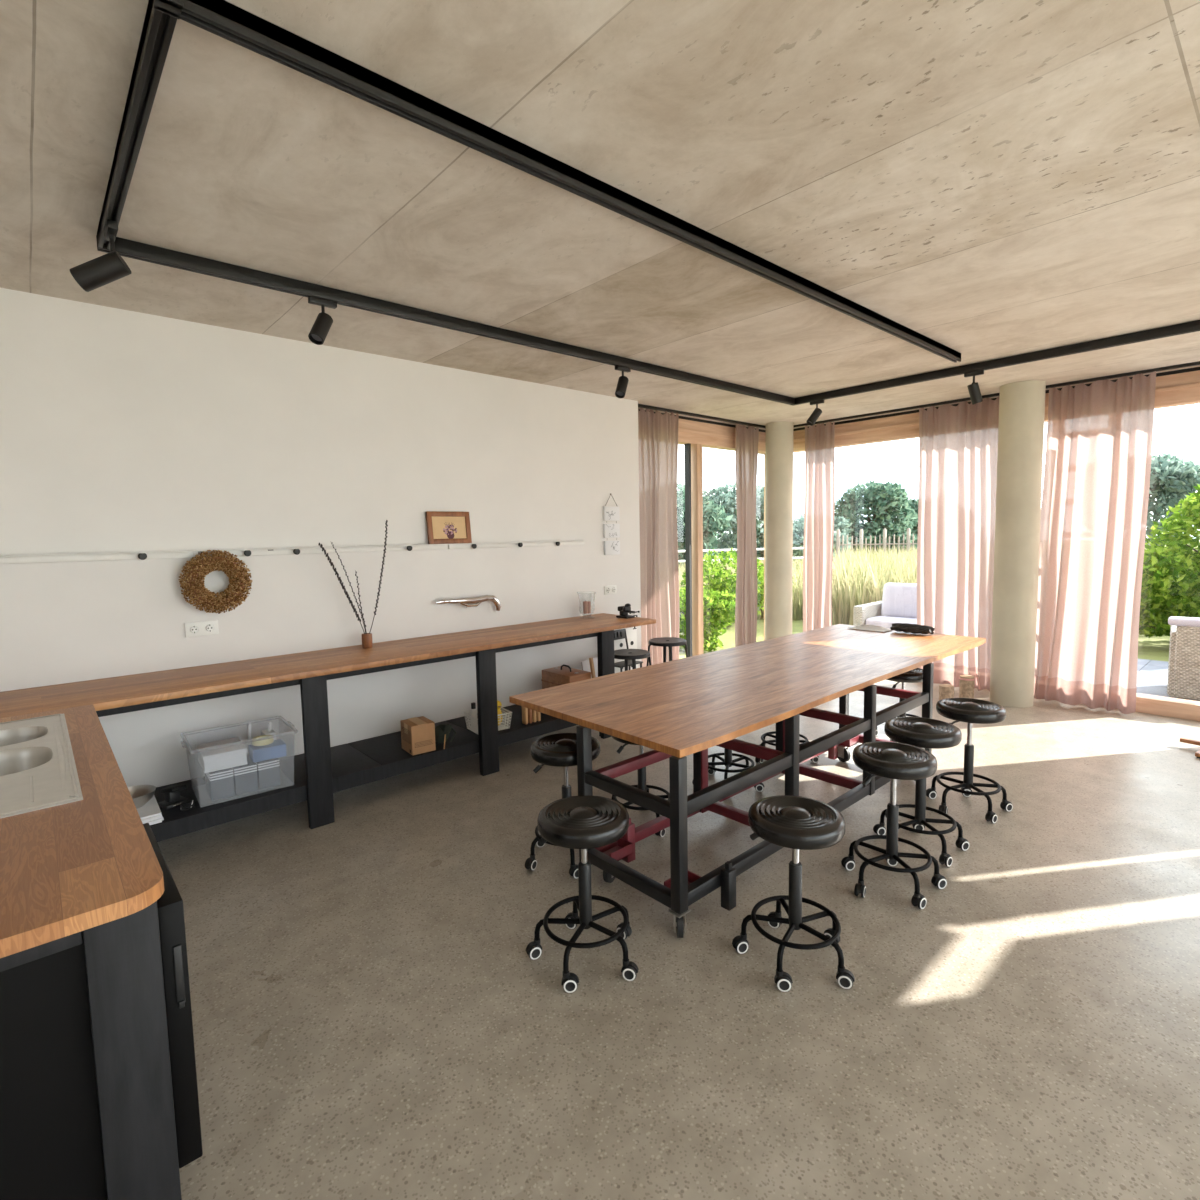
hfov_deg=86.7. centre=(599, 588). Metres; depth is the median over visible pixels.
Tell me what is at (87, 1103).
base cabinet
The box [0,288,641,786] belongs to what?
wall
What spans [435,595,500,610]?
wall ornament
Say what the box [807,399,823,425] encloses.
track spotlight
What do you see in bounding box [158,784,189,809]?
hole punch
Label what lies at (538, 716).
wooden peg
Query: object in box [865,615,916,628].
seat cushion
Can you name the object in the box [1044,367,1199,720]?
window
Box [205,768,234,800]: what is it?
box
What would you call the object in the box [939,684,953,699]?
birch log
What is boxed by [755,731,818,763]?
stool
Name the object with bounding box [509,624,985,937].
work table
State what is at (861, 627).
folded napkin
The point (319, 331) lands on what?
track spotlight
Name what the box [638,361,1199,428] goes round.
rail
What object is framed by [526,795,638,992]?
stool
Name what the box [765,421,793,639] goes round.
concrete column
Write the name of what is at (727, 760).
stool
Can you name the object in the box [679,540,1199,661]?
ground
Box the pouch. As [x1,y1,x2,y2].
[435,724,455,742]
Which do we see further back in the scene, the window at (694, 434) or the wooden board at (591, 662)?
the window at (694, 434)
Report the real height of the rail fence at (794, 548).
1.420 m
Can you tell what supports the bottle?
in the storage basket
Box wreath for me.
[179,550,252,613]
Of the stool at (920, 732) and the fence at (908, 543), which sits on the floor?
the stool at (920, 732)
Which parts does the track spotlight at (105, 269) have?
arm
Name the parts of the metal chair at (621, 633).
backrest, leg, seat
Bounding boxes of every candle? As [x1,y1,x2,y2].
[583,600,587,613]
[588,601,590,612]
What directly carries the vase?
on the countertop at (135, 689)
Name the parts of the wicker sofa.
wicker frame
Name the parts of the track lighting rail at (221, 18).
rail, rail, rail, rail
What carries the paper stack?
on the base frame
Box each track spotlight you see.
[70,219,130,291]
[308,296,336,344]
[615,365,630,397]
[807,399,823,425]
[964,370,983,404]
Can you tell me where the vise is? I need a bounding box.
[616,603,639,628]
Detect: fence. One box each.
[678,547,802,562]
[836,528,917,559]
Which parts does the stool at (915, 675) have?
seat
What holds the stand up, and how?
on the floor
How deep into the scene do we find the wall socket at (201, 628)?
3.66 m
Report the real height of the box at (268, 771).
0.150 m
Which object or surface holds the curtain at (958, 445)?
hanging from the rail at (1198, 362)
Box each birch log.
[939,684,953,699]
[959,674,979,698]
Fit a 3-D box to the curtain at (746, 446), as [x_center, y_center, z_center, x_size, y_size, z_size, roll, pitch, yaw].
[1.704,-0.476,7.366,0.376,2.802,0.112,-5,7,-42]
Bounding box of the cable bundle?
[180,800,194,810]
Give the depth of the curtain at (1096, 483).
5.44 m
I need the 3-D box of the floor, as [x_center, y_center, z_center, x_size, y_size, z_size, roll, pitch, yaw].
[0.640,1.457,2.312,10.420,0.120,6.810,-5,7,-42]
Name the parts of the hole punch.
lever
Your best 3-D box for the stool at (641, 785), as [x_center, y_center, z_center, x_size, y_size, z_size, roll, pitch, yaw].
[0.232,1.016,3.518,0.440,0.570,0.407,0,5,13]
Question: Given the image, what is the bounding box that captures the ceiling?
[0,0,1199,429]
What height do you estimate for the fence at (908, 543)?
1.720 m
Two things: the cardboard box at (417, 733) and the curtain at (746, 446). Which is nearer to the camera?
the cardboard box at (417, 733)
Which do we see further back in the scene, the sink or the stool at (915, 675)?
the stool at (915, 675)
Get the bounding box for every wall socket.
[184,620,218,637]
[604,585,616,594]
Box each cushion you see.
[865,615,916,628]
[881,583,916,617]
[1168,616,1199,626]
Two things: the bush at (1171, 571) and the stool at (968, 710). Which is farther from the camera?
the bush at (1171, 571)
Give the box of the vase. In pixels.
[319,520,387,647]
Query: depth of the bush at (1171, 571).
8.24 m
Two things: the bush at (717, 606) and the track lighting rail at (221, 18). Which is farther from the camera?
the bush at (717, 606)
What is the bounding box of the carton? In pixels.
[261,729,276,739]
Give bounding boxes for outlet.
[190,626,198,632]
[205,625,213,631]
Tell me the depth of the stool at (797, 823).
2.31 m
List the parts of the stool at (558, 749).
leg, height lever, seat, gas post, leg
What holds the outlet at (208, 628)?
attached to the wall socket at (201, 628)
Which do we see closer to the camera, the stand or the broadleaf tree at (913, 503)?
the stand
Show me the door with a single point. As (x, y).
(170, 904)
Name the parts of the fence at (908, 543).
fence rail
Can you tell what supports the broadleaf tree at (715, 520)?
on the ground at (1152, 648)
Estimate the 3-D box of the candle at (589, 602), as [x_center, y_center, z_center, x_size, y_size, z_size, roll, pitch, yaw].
[-0.097,0.153,5.450,0.036,0.110,0.036,-5,7,-42]
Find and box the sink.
[0,714,82,818]
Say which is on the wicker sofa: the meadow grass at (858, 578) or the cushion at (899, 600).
the cushion at (899, 600)
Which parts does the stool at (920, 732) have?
leg, leg, seat, leg, leg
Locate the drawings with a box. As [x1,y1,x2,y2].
[603,494,619,554]
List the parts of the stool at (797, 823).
height lever, leg, leg, leg, gas post, seat, leg, leg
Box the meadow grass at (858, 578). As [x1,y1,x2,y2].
[678,544,1196,627]
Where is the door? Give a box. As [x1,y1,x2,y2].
[143,823,202,1168]
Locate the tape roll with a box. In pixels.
[252,735,273,745]
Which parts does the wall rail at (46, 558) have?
knob, knob, knob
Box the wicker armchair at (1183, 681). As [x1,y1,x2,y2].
[1167,616,1199,699]
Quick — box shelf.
[150,704,558,826]
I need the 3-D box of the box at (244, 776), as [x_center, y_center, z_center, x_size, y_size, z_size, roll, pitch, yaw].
[-1.974,1.024,3.513,0.108,0.150,0.202,-5,6,-39]
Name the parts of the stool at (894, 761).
leg, height lever, leg, gas post, seat, leg, leg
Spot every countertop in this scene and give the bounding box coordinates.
[0,613,655,717]
[0,704,163,957]
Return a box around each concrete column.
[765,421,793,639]
[990,380,1045,707]
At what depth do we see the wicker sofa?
8.36 m
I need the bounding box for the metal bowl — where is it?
[128,785,155,808]
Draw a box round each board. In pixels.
[589,657,595,677]
[614,627,636,672]
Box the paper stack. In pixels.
[137,795,163,824]
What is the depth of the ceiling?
2.22 m
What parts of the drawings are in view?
panel, panel, panel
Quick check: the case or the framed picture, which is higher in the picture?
the framed picture
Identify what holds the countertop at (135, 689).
on the base frame
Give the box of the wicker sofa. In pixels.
[853,583,916,628]
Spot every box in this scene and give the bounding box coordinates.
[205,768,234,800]
[232,754,257,794]
[255,758,280,788]
[400,716,435,754]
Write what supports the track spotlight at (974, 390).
attached to the track lighting rail at (221, 18)
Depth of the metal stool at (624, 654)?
5.22 m
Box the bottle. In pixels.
[470,702,477,728]
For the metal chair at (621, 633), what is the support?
on the floor
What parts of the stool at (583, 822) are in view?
leg, leg, leg, seat, gas post, leg, leg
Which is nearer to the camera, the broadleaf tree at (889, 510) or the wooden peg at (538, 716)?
the wooden peg at (538, 716)
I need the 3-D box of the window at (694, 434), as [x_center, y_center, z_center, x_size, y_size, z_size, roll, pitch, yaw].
[1.169,-0.447,7.148,2.650,2.834,0.152,-5,7,-42]
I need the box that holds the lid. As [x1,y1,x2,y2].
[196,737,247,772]
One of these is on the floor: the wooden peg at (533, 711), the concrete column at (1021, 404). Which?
the concrete column at (1021, 404)
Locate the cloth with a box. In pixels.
[890,623,934,633]
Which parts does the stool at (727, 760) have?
leg, leg, leg, leg, leg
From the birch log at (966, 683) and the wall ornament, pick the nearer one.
the wall ornament
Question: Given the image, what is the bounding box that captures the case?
[541,664,590,688]
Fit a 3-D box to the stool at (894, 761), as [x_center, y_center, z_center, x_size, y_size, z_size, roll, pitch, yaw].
[1.313,1.025,2.853,0.440,0.622,0.407,2,6,29]
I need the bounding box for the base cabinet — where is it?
[0,901,181,1199]
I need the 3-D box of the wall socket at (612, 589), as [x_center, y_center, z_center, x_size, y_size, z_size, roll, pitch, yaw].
[0.097,0.011,5.801,0.150,0.078,0.020,-5,7,-42]
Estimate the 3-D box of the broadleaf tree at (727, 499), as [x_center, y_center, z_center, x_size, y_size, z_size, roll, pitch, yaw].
[5.551,-2.304,24.644,3.677,3.744,4.031,-2,5,-10]
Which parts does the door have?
handle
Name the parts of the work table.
leg, cross rail, cross rail, long rail, long rail, leg, leg, cross rail, long rail, long rail, long rail, cross rail, leg, leg, long rail, cross rail, cross rail, long rail, leg, long rail, leg, cross rail, cross rail, long rail, long rail, leg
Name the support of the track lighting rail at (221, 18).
attached to the ceiling
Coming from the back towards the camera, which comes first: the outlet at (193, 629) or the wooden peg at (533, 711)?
the wooden peg at (533, 711)
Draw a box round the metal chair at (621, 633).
[614,628,642,671]
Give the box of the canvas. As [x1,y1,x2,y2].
[581,657,597,677]
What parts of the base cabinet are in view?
rail, panel, post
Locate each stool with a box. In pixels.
[525,733,599,878]
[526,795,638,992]
[611,736,669,836]
[614,649,650,670]
[647,637,687,665]
[692,748,763,791]
[732,795,854,991]
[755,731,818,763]
[841,741,946,908]
[873,717,969,866]
[876,668,922,741]
[926,698,1012,822]
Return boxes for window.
[639,409,765,656]
[793,398,996,452]
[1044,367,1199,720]
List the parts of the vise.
handle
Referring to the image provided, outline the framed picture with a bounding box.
[425,511,471,543]
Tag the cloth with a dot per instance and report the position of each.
(899, 627)
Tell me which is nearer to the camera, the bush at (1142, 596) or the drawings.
the drawings
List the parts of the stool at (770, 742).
leg, leg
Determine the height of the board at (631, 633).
0.720 m
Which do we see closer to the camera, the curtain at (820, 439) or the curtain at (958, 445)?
the curtain at (958, 445)
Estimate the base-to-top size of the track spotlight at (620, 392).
0.226 m
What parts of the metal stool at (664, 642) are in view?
leg, leg, seat, leg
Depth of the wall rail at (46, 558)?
3.84 m
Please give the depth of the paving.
6.76 m
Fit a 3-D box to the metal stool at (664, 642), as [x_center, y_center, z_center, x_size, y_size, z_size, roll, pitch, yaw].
[0.609,0.782,5.703,0.368,0.653,0.368,3,7,42]
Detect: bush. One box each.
[679,548,793,626]
[679,584,735,651]
[1139,484,1199,637]
[1140,549,1161,624]
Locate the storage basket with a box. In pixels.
[464,707,511,733]
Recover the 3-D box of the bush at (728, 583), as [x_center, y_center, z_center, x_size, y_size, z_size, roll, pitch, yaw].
[2.349,0.016,11.296,2.222,1.498,2.276,-5,7,-42]
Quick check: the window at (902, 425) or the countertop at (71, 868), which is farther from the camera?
the window at (902, 425)
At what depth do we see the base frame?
3.74 m
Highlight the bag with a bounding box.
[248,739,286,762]
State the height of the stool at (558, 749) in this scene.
0.602 m
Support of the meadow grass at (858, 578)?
on the ground at (1152, 648)
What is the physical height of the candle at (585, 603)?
0.115 m
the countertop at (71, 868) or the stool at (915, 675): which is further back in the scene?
the stool at (915, 675)
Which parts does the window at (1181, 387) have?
sill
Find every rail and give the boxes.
[0,540,584,563]
[96,0,1199,405]
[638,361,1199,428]
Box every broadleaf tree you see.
[677,483,732,568]
[703,482,763,562]
[793,514,852,564]
[834,480,917,557]
[905,497,918,535]
[1145,452,1199,545]
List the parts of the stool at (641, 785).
height lever, seat, gas post, leg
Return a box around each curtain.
[638,408,678,666]
[735,424,758,646]
[803,422,834,631]
[917,396,998,690]
[1034,371,1155,713]
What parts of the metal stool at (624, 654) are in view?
leg, seat, leg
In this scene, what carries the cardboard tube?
in the tub
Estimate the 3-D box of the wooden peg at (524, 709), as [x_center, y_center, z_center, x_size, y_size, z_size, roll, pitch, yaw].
[-0.546,0.891,4.615,0.027,0.183,0.050,-5,7,-42]
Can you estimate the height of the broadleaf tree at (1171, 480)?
5.142 m
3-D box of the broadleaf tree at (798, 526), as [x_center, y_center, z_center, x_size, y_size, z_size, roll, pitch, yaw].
[7.661,-1.562,22.833,3.097,2.353,3.068,-1,5,-4]
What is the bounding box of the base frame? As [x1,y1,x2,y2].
[96,630,614,841]
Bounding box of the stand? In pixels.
[1180,737,1199,757]
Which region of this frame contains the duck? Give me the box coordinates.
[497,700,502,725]
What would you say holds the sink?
in the countertop at (71, 868)
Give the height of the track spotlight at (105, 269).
0.239 m
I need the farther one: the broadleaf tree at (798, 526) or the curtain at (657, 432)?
the broadleaf tree at (798, 526)
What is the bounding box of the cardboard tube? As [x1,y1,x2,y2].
[247,723,250,744]
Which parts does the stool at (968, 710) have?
leg, leg, gas post, seat, leg, leg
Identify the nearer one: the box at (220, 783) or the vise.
the box at (220, 783)
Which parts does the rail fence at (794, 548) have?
fence rail, fence rail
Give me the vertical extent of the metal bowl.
0.070 m
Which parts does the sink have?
bowl, bowl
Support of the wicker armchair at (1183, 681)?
on the paving
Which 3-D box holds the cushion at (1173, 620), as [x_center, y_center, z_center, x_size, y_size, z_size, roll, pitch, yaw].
[5.567,0.312,5.586,0.860,0.075,0.150,3,7,42]
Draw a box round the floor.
[157,680,1199,1199]
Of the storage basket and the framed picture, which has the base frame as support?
the storage basket
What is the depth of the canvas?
5.49 m
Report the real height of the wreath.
0.369 m
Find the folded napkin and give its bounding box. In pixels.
[849,625,890,631]
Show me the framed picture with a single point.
(443, 527)
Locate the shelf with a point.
(356, 760)
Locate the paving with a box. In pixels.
[1136,659,1199,700]
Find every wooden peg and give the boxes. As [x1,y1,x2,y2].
[522,706,527,723]
[528,708,531,722]
[532,710,535,721]
[536,711,540,720]

